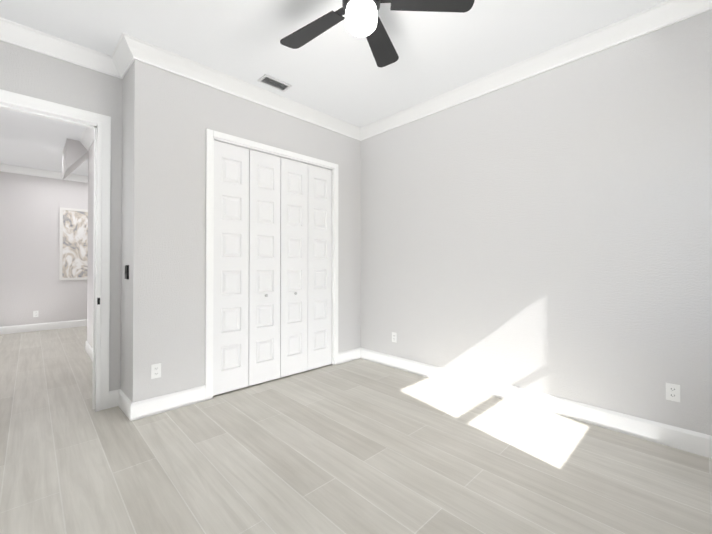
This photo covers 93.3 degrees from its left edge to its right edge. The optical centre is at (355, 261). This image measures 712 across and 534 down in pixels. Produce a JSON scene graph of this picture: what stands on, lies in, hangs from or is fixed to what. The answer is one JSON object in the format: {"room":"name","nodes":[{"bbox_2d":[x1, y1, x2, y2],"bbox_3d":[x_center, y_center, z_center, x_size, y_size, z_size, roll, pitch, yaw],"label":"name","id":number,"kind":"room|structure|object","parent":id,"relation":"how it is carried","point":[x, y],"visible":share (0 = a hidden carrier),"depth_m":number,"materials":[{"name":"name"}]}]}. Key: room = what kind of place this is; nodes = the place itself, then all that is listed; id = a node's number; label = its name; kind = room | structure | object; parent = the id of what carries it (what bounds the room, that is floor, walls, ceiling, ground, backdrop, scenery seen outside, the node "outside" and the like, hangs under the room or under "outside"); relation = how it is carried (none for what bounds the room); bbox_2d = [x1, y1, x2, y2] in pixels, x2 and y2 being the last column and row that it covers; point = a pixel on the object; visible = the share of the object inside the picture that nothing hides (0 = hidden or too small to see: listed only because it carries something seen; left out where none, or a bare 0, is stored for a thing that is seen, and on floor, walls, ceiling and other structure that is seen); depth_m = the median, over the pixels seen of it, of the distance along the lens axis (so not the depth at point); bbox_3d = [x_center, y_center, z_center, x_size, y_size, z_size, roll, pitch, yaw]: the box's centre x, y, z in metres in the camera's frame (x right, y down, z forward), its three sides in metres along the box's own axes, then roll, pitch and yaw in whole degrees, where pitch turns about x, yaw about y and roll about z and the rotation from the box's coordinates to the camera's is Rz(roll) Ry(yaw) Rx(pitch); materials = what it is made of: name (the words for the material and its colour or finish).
{"room":"empty bedroom","nodes":[
{"label":"empty bedroom","id":0,"kind":"room"},
{"bbox_2d":[0,171,87,326],"bbox_3d":[-5.061,-0.200,7.265,3.950,3.020,0.120,1,-1,-44],"label":"wall","id":1,"kind":"structure","parent":0,"point":[30,281],"depth_m":6.28,"materials":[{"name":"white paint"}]},
{"bbox_2d":[33,311,38,316],"bbox_3d":[-5.981,0.981,6.274,0.072,0.116,0.008,1,-1,-44],"label":"outlet","id":2,"kind":"object","parent":1,"relation":"attached to","point":[35,313],"visible":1,"depth_m":6.27,"materials":[{"name":"white plastic"}]},
{"bbox_2d":[0,319,86,334],"bbox_3d":[-5.003,1.240,7.213,3.920,0.140,0.016,1,-1,-44],"label":"baseboard","id":3,"kind":"structure","parent":1,"relation":"attached to","point":[42,327],"depth_m":6.32,"materials":[{"name":"white wood"}]},
{"bbox_2d":[0,163,87,182],"bbox_3d":[-4.941,-1.650,7.241,3.830,0.120,0.100,1,-1,-44],"label":"crown molding","id":4,"kind":"structure","parent":1,"relation":"attached to","point":[3,167],"depth_m":6.29,"materials":[{"name":"white wood"}]},
{"bbox_2d":[59,207,87,279],"bbox_3d":[-5.380,-0.339,6.849,1.000,1.410,0.035,1,-1,-44],"label":"painting","id":5,"kind":"object","parent":1,"relation":"attached to","point":[73,250],"visible":0.33,"depth_m":6.64,"materials":[{"name":"white"}]},
{"bbox_2d":[0,40,121,390],"bbox_3d":[-2.532,-0.241,2.642,1.390,3.020,0.120,1,-1,-44],"label":"wall","id":6,"kind":"structure","parent":0,"point":[30,73],"depth_m":2.86,"materials":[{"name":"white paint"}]},
{"bbox_2d":[0,89,110,411],"bbox_3d":[-2.545,0.002,2.623,0.994,2.532,0.166,1,-1,-44],"label":"door frame","id":7,"kind":"structure","parent":6,"relation":"attached to","point":[102,122],"depth_m":2.87,"materials":[{"name":"white wood"}]},
{"bbox_2d":[0,17,131,78],"bbox_3d":[-2.405,-1.692,2.611,1.030,0.120,0.120,1,-1,-44],"label":"crown molding","id":8,"kind":"structure","parent":6,"relation":"attached to","point":[11,32],"depth_m":2.67,"materials":[{"name":"white wood"}]},
{"bbox_2d":[62,139,87,179],"bbox_3d":[-4.253,-1.509,5.142,0.320,0.440,0.850,1,-1,-44],"label":"soffit","id":9,"kind":"structure","parent":0,"point":[75,154],"depth_m":4.82,"materials":[{"name":"white paint"}]},
{"bbox_2d":[87,66,130,397],"bbox_3d":[-2.847,-0.231,3.869,0.135,3.020,2.920,1,-1,-44],"label":"wall","id":10,"kind":"structure","parent":0,"point":[125,212],"depth_m":2.93,"materials":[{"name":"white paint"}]},
{"bbox_2d":[80,127,93,150],"bbox_3d":[-3.063,-1.680,3.958,0.100,0.120,2.490,1,-1,-44],"label":"crown molding","id":11,"kind":"structure","parent":10,"relation":"attached to","point":[87,139],"depth_m":4.55,"materials":[{"name":"white wood"}]},
{"bbox_2d":[85,341,92,361],"bbox_3d":[-3.040,1.211,3.968,0.016,0.140,2.470,1,-1,-44],"label":"baseboard","id":12,"kind":"structure","parent":10,"relation":"attached to","point":[89,350],"depth_m":4.56,"materials":[{"name":"white wood"}]},
{"bbox_2d":[113,389,128,418],"bbox_3d":[-1.956,1.200,2.832,0.040,0.140,0.390,1,-1,-44],"label":"baseboard","id":13,"kind":"structure","parent":10,"relation":"attached to","point":[120,399],"depth_m":2.88,"materials":[{"name":"white wood"}]},
{"bbox_2d":[125,265,128,278],"bbox_3d":[-1.922,0.090,2.813,0.021,0.120,0.075,1,-1,-44],"label":"switch","id":14,"kind":"object","parent":10,"relation":"attached to","point":[126,271],"visible":0.95,"depth_m":2.79,"materials":[{"name":"black plastic"}]},
{"bbox_2d":[129,60,360,401],"bbox_3d":[-0.905,-0.233,3.633,2.574,3.020,0.120,1,-1,-44],"label":"wall","id":15,"kind":"structure","parent":0,"point":[174,117],"depth_m":2.95,"materials":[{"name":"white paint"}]},
{"bbox_2d":[151,363,160,378],"bbox_3d":[-1.665,0.913,2.798,0.072,0.116,0.008,1,-1,-44],"label":"outlet","id":16,"kind":"object","parent":15,"relation":"attached to","point":[155,370],"visible":1,"depth_m":2.79,"materials":[{"name":"white plastic"}]},
{"bbox_2d":[129,385,205,420],"bbox_3d":[-1.584,1.201,2.868,0.575,0.140,0.016,1,-1,-44],"label":"baseboard","id":17,"kind":"structure","parent":15,"relation":"attached to","point":[172,401],"depth_m":2.84,"materials":[{"name":"white wood"}]},
{"bbox_2d":[112,33,359,139],"bbox_3d":[-0.921,-1.684,3.498,2.562,0.120,0.130,1,-1,-44],"label":"crown molding","id":18,"kind":"structure","parent":15,"relation":"attached to","point":[126,53],"depth_m":3.14,"materials":[{"name":"white wood"}]},
{"bbox_2d":[205,129,337,400],"bbox_3d":[-0.847,0.060,3.684,1.485,2.435,0.124,1,-1,-44],"label":"door frame","id":19,"kind":"structure","parent":15,"relation":"attached to","point":[260,150],"depth_m":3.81,"materials":[{"name":"white wood"}]},
{"bbox_2d":[213,140,331,395],"bbox_3d":[-0.821,0.063,3.658,1.450,2.405,0.069,1,-1,-44],"label":"bifold closet door","id":20,"kind":"structure","parent":15,"relation":"in","point":[272,300],"depth_m":3.56,"materials":[{"name":"white wood"}]},
{"bbox_2d":[338,347,360,363],"bbox_3d":[-0.090,1.214,4.315,0.375,0.140,0.016,1,-1,-44],"label":"baseboard","id":21,"kind":"structure","parent":15,"relation":"attached to","point":[354,354],"depth_m":4.31,"materials":[{"name":"white wood"}]},
{"bbox_2d":[0,0,666,175],"bbox_3d":[-1.756,-1.791,3.860,4.280,0.100,9.510,1,-1,-44],"label":"ceiling","id":22,"kind":"structure","parent":0,"point":[335,71],"depth_m":2.67,"materials":[{"name":"white paint"}]},
{"bbox_2d":[257,74,291,91],"bbox_3d":[-0.793,-1.740,3.282,0.290,0.013,0.150,1,-1,-44],"label":"ceiling vent","id":23,"kind":"object","parent":22,"relation":"in","point":[272,82],"visible":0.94,"depth_m":3.27,"materials":[{"name":"silver metal"}]},
{"bbox_2d":[280,0,474,66],"bbox_3d":[-0.002,-1.547,1.988,1.282,0.419,1.276,1,-1,-44],"label":"ceiling fan","id":24,"kind":"object","parent":22,"relation":"hanging from","point":[361,18],"visible":1,"depth_m":2.03,"materials":[{"name":"black"}]},
{"bbox_2d":[0,326,711,533],"bbox_3d":[-1.756,1.329,3.832,4.280,0.100,9.510,1,-1,-44],"label":"floor","id":25,"kind":"structure","parent":0,"point":[360,446],"depth_m":2.10,"materials":[{"name":"tile"}]},
{"bbox_2d":[361,9,711,435],"bbox_3d":[0.320,-0.227,4.304,0.120,3.020,6.940,1,-1,-44],"label":"wall","id":26,"kind":"structure","parent":0,"point":[548,232],"depth_m":2.77,"materials":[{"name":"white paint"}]},
{"bbox_2d":[392,332,396,342],"bbox_3d":[0.462,0.916,4.056,0.008,0.116,0.072,1,-1,-44],"label":"electrical outlet","id":27,"kind":"object","parent":26,"relation":"attached to","point":[394,336],"visible":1,"depth_m":4.05,"materials":[{"name":"white plastic"}]},
{"bbox_2d":[360,0,711,140],"bbox_3d":[1.340,-1.687,3.106,0.100,0.120,3.780,1,-1,-44],"label":"crown molding","id":28,"kind":"structure","parent":26,"relation":"attached to","point":[669,12],"depth_m":2.78,"materials":[{"name":"white wood"}]},
{"bbox_2d":[361,348,711,457],"bbox_3d":[1.370,1.203,3.109,0.016,0.140,3.780,1,-1,-44],"label":"baseboard","id":29,"kind":"structure","parent":26,"relation":"attached to","point":[694,442],"depth_m":2.74,"materials":[{"name":"white wood"}]},
{"bbox_2d":[666,383,679,401],"bbox_3d":[2.166,0.895,2.296,0.008,0.116,0.072,1,-1,-44],"label":"electrical outlet","id":30,"kind":"object","parent":26,"relation":"attached to","point":[672,392],"visible":1,"depth_m":2.29,"materials":[{"name":"white plastic"}]}
]}

